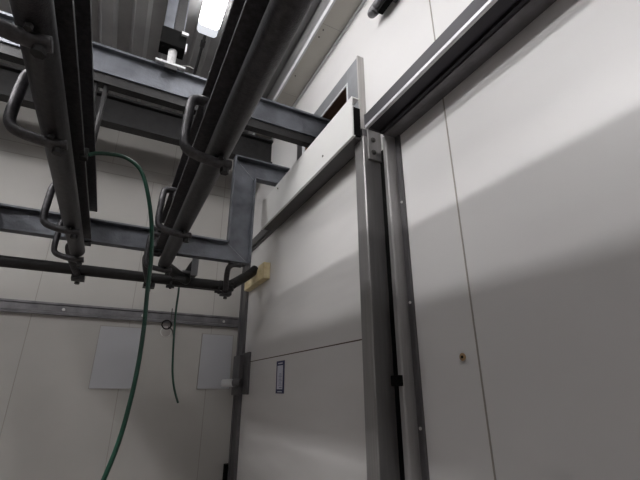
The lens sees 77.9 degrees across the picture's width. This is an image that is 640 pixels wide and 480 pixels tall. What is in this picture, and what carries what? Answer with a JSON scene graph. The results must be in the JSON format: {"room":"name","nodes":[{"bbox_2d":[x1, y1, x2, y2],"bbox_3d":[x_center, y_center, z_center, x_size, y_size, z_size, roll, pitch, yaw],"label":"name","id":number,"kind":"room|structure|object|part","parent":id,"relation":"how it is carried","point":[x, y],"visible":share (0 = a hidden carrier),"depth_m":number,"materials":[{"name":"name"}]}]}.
{"room":"processing plant","nodes":[
{"label":"processing plant","id":0,"kind":"room"},
{"bbox_2d":[0,101,242,479],"bbox_3d":[-2.955,0.567,3.286,4.680,4.382,0.122,10,-23,-25],"label":"wall","id":1,"kind":"structure","parent":0,"point":[53,426],"depth_m":3.65,"materials":[{"name":"grey paint"}]},
{"bbox_2d":[88,325,140,388],"bbox_3d":[-1.858,1.069,3.616,0.358,0.548,0.013,10,-23,-25],"label":"panel","id":2,"kind":"object","parent":1,"relation":"attached to","point":[116,352],"visible":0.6,"depth_m":3.60,"materials":[{"name":"grey metal"}]},
{"bbox_2d":[0,298,238,327],"bbox_3d":[-2.922,0.505,3.234,4.674,0.108,0.034,10,-23,-25],"label":"wall rail","id":3,"kind":"object","parent":1,"relation":"attached to","point":[6,305],"visible":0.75,"depth_m":3.69,"materials":[{"name":"metal"}]},
{"bbox_2d":[161,320,171,329],"bbox_3d":[-1.491,0.823,3.854,0.100,0.099,0.034,10,-23,-25],"label":"ring","id":4,"kind":"object","parent":3,"relation":"hanging from","point":[164,320],"visible":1,"depth_m":3.85,"materials":[{"name":"black metal"}]},
{"bbox_2d":[182,258,198,277],"label":"bracket","id":5,"kind":"object","parent":1,"relation":"hanging from","point":[191,270],"depth_m":3.20,"materials":[{"name":"black metal"}]},
{"bbox_3d":[-1.058,0.223,3.239,0.077,0.128,0.014,10,-23,-25],"label":"plate","id":6,"kind":"part","parent":5,"relation":"part of","materials":[{"name":"black metal"}]},
{"bbox_3d":[-1.011,0.214,3.201,0.052,0.149,0.011,10,-23,-25],"label":"plate","id":7,"kind":"part","parent":5,"relation":"part of","materials":[{"name":"metal"}]},
{"bbox_2d":[196,333,233,388],"bbox_3d":[-1.052,1.224,3.998,0.324,0.530,0.013,10,-23,-25],"label":"panel","id":8,"kind":"object","parent":1,"relation":"attached to","point":[215,360],"visible":1,"depth_m":3.99,"materials":[{"name":"grey metal"}]},
{"bbox_2d":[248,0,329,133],"bbox_3d":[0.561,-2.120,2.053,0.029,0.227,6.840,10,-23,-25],"label":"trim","id":9,"kind":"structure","parent":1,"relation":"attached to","point":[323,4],"depth_m":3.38,"materials":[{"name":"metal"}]},
{"bbox_2d":[0,0,320,132],"bbox_3d":[-1.370,-2.612,1.183,4.920,0.132,7.080,10,-23,-25],"label":"ceiling","id":10,"kind":"structure","parent":0,"point":[134,27],"depth_m":3.32,"materials":[{"name":"metal"}]},
{"bbox_2d":[155,0,193,70],"bbox_3d":[-0.952,-1.505,2.730,0.234,0.842,0.122,10,-23,-25],"label":"hanger","id":11,"kind":"object","parent":10,"relation":"hanging from","point":[173,39],"visible":0.91,"depth_m":2.63,"materials":[{"name":"metal"}]},
{"bbox_3d":[-0.978,-1.120,2.580,0.184,0.016,0.093,10,-23,-25],"label":"clamp plate","id":12,"kind":"part","parent":11,"relation":"part of","materials":[{"name":"white paint"}]},
{"bbox_3d":[-1.022,-1.648,2.760,0.065,0.552,0.064,10,-23,-25],"label":"light post","id":13,"kind":"part","parent":11,"relation":"part of","materials":[{"name":"metal"}]},
{"bbox_3d":[-0.967,-1.637,2.790,0.060,0.552,0.070,10,-23,-25],"label":"dark post","id":14,"kind":"part","parent":11,"relation":"part of","materials":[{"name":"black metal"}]},
{"bbox_2d":[197,0,227,37],"bbox_3d":[-0.555,-1.945,2.551,0.158,0.089,1.596,10,-23,-25],"label":"ceiling lamp","id":15,"kind":"object","parent":10,"relation":"attached to","point":[212,11],"visible":1,"depth_m":3.04,"materials":[{"name":"white paint"}]},
{"bbox_2d":[182,35,206,114],"bbox_3d":[-1.295,-1.430,3.895,0.039,0.038,1.645,10,-23,-25],"label":"conduit","id":16,"kind":"object","parent":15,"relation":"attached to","point":[202,44],"visible":0.54,"depth_m":3.41,"materials":[{"name":"black metal"}]},
{"bbox_2d":[253,0,639,479],"bbox_3d":[0.765,-0.147,1.413,0.122,4.382,6.840,10,-23,-25],"label":"wall","id":17,"kind":"structure","parent":0,"point":[522,182],"depth_m":1.35,"materials":[{"name":"grey paint"}]},
{"bbox_2d":[221,128,366,479],"bbox_3d":[-0.365,1.123,2.885,0.228,3.044,2.484,10,-23,-25],"label":"door","id":18,"kind":"structure","parent":17,"relation":"in","point":[307,315],"depth_m":2.72,"materials":[{"name":"silver metal"}]},
{"bbox_2d":[244,262,269,291],"bbox_3d":[-0.612,0.364,3.825,0.065,0.150,0.576,10,-23,-25],"label":"block","id":19,"kind":"object","parent":18,"relation":"attached to","point":[263,272],"visible":0.98,"depth_m":3.67,"materials":[{"name":"wood"}]},
{"bbox_2d":[276,360,284,393],"bbox_3d":[-0.301,1.035,2.993,0.004,0.233,0.161,10,-23,-25],"label":"sticker","id":20,"kind":"object","parent":18,"relation":"attached to","point":[280,370],"visible":1,"depth_m":2.98,"materials":[{"name":"paper"}]},
{"bbox_3d":[-0.216,1.681,2.602,0.023,1.789,2.232,10,-23,-25],"label":"door panel","id":21,"kind":"part","parent":18,"relation":"part of","materials":[{"name":"white metal"}]},
{"bbox_3d":[-0.216,0.286,3.134,0.023,1.181,2.232,10,-23,-25],"label":"door panel","id":22,"kind":"part","parent":18,"relation":"part of","materials":[{"name":"white metal"}]},
{"bbox_2d":[261,96,360,230],"bbox_3d":[-0.124,-0.461,2.959,0.118,0.276,1.570,10,-23,-25],"label":"cover","id":23,"kind":"object","parent":18,"relation":"attached to","point":[334,146],"visible":0.98,"depth_m":2.69,"materials":[{"name":"white metal"}]},
{"bbox_3d":[-0.115,-0.337,2.918,0.096,0.011,1.542,10,-23,-25],"label":"under plate","id":24,"kind":"part","parent":23,"relation":"part of","materials":[{"name":"grey metal"}]},
{"bbox_3d":[-0.133,-0.445,2.930,0.046,0.196,1.526,10,-23,-25],"label":"rail","id":25,"kind":"part","parent":23,"relation":"part of","materials":[{"name":"black metal"}]},
{"bbox_2d":[253,0,362,138],"bbox_3d":[0.630,-1.989,2.041,0.186,0.025,6.840,10,-23,-25],"label":"trim","id":26,"kind":"structure","parent":17,"relation":"attached to","point":[342,11],"depth_m":3.19,"materials":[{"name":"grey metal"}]},
{"bbox_2d":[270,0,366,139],"bbox_3d":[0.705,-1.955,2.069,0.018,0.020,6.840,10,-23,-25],"label":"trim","id":27,"kind":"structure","parent":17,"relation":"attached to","point":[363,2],"depth_m":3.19,"materials":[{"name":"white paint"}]},
{"bbox_2d":[305,88,346,150],"bbox_3d":[0.340,-0.654,3.072,0.688,0.559,0.707,10,-23,-25],"label":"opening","id":28,"kind":"structure","parent":17,"relation":"attached to","point":[341,100],"depth_m":2.94,"materials":[{"name":"black"}]},
{"bbox_2d":[297,55,366,159],"bbox_3d":[0.044,-0.747,2.955,0.048,0.704,0.998,10,-23,-25],"label":"frame","id":29,"kind":"object","parent":17,"relation":"attached to","point":[352,80],"visible":0.52,"depth_m":2.67,"materials":[{"name":"metal"}]},
{"bbox_2d":[367,0,397,18],"bbox_3d":[0.556,-1.572,2.138,0.099,0.098,0.973,10,-23,-25],"label":"housing","id":30,"kind":"object","parent":17,"relation":"attached to","point":[377,7],"visible":1,"depth_m":2.44,"materials":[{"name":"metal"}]},
{"bbox_2d":[364,0,556,137],"bbox_3d":[1.222,-1.264,0.505,0.199,0.154,4.205,10,-23,-25],"label":"door track","id":31,"kind":"object","parent":17,"relation":"attached to","point":[484,27],"visible":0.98,"depth_m":1.66,"materials":[{"name":"metal"}]},
{"bbox_3d":[0.286,-0.626,2.203,0.170,0.136,0.125,10,-23,-25],"label":"plate","id":32,"kind":"part","parent":31,"relation":"part of","materials":[{"name":"silver metal"}]},
{"bbox_2d":[459,353,465,360],"bbox_3d":[0.543,0.445,1.508,0.006,0.028,0.029,10,-23,-25],"label":"screw","id":33,"kind":"object","parent":17,"relation":"attached to","point":[462,356],"visible":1,"depth_m":1.50,"materials":[{"name":"brown metal"}]},
{"bbox_3d":[-1.103,1.615,-0.282,5.520,0.120,7.080,10,-23,-25],"label":"floor","id":34,"kind":"structure","parent":0,"visible":0},
{"bbox_2d":[355,129,404,479],"bbox_3d":[0.302,0.743,1.770,0.114,2.972,0.217,10,-23,-25],"label":"post","id":35,"kind":"object","parent":34,"relation":"on","point":[382,454],"depth_m":1.92,"materials":[{"name":"silver metal"}]},
{"bbox_3d":[0.373,0.801,1.728,0.005,2.834,0.119,10,-23,-25],"label":"gap strip","id":36,"kind":"part","parent":35,"relation":"part of","materials":[{"name":"grey metal"}]},
{"bbox_2d":[382,135,429,479],"bbox_3d":[0.383,0.766,1.636,0.075,2.834,0.065,10,-23,-25],"label":"upright","id":37,"kind":"object","parent":34,"relation":"on","point":[416,467],"visible":1,"depth_m":1.78,"materials":[{"name":"silver metal"}]},
{"bbox_2d":[391,375,402,385],"bbox_3d":[0.359,0.609,1.714,0.093,0.044,0.066,10,-23,-25],"label":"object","id":38,"kind":"object","parent":37,"relation":"attached to","point":[396,380],"visible":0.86,"depth_m":1.68,"materials":[{"name":"black"}]},
{"bbox_3d":[-3.507,-0.926,-0.630,0.120,4.382,6.840,10,-23,-25],"label":"wall","id":39,"kind":"structure","parent":0,"visible":0},
{"bbox_2d":[0,241,257,298],"bbox_3d":[-2.518,-0.027,2.527,4.619,0.384,0.633,10,-23,-25],"label":"rail","id":40,"kind":"object","parent":39,"relation":"hanging from","point":[78,273],"visible":0.79,"depth_m":3.02,"materials":[{"name":"black metal"}]},
{"bbox_2d":[166,281,221,293],"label":"rail","id":41,"kind":"object","parent":40,"relation":"hanging from","point":[170,285],"depth_m":3.23,"materials":[{"name":"black metal"}]},
{"bbox_2d":[171,287,179,402],"bbox_3d":[-1.081,0.781,3.021,0.112,0.862,0.046,10,-23,-25],"label":"hose","id":42,"kind":"object","parent":41,"relation":"hanging from","point":[177,299],"visible":1,"depth_m":2.97,"materials":[{"name":"rubber"}]},
{"bbox_3d":[-1.020,0.393,3.237,0.372,0.013,0.013,10,-23,-25],"label":"lever rod","id":43,"kind":"part","parent":41,"relation":"part of","materials":[{"name":"black metal"}]},
{"bbox_2d":[0,62,272,162],"bbox_3d":[-2.626,-1.292,3.306,4.679,0.294,0.174,10,-23,-25],"label":"ceiling beam","id":44,"kind":"structure","parent":39,"relation":"attached to","point":[122,114],"depth_m":3.71,"materials":[{"name":"black metal"}]},
{"bbox_2d":[0,154,289,265],"bbox_3d":[-2.379,-0.581,2.518,4.679,0.967,0.071,10,-23,-25],"label":"frame","id":45,"kind":"object","parent":39,"relation":"attached to","point":[237,247],"visible":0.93,"depth_m":3.12,"materials":[{"name":"metal"}]},
{"bbox_3d":[-0.521,-0.606,3.545,0.506,0.188,0.071,10,-23,-25],"label":"arm","id":46,"kind":"part","parent":45,"relation":"part of","materials":[{"name":"metal"}]},
{"bbox_2d":[154,225,157,248],"bbox_3d":[-1.201,-0.024,2.851,0.053,0.156,0.090,10,-23,-25],"label":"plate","id":47,"kind":"object","parent":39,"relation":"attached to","point":[155,228],"visible":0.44,"depth_m":2.83,"materials":[{"name":"metal"}]},
{"bbox_2d":[0,10,330,147],"bbox_3d":[-1.926,-1.156,2.095,4.925,0.261,0.081,10,-23,-25],"label":"cross beam","id":48,"kind":"structure","parent":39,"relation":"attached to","point":[125,73],"depth_m":2.52,"materials":[{"name":"metal"}]},
{"bbox_2d":[0,0,108,265],"bbox_3d":[-0.372,-1.152,0.416,0.204,0.937,5.580,10,-23,-25],"label":"rail","id":49,"kind":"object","parent":48,"relation":"hanging from","point":[54,37],"depth_m":1.34,"materials":[{"name":"metal"}]},
{"bbox_3d":[-1.296,-0.678,2.257,0.081,0.511,0.029,10,-23,-25],"label":"hanger rod","id":50,"kind":"part","parent":49,"relation":"part of","materials":[{"name":"black metal"}]},
{"bbox_2d":[79,148,153,479],"bbox_3d":[-0.882,0.306,1.564,0.374,1.484,0.036,10,-23,-25],"label":"air hose","id":51,"kind":"object","parent":49,"relation":"hanging from","point":[82,157],"visible":1,"depth_m":1.66,"materials":[{"name":"green rubber"}]},
{"bbox_2d":[164,62,176,72],"bbox_3d":[-0.959,-1.107,2.543,0.076,0.035,0.023,10,-23,-25],"label":"clamp","id":52,"kind":"object","parent":48,"relation":"attached to","point":[170,67],"visible":1,"depth_m":2.53,"materials":[{"name":"black metal"}]},
{"bbox_2d":[143,0,313,275],"bbox_3d":[0.109,-1.064,0.646,0.204,0.937,5.580,10,-23,-25],"label":"rail","id":53,"kind":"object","parent":48,"relation":"hanging from","point":[256,35],"depth_m":1.38,"materials":[{"name":"metal"}]}
]}

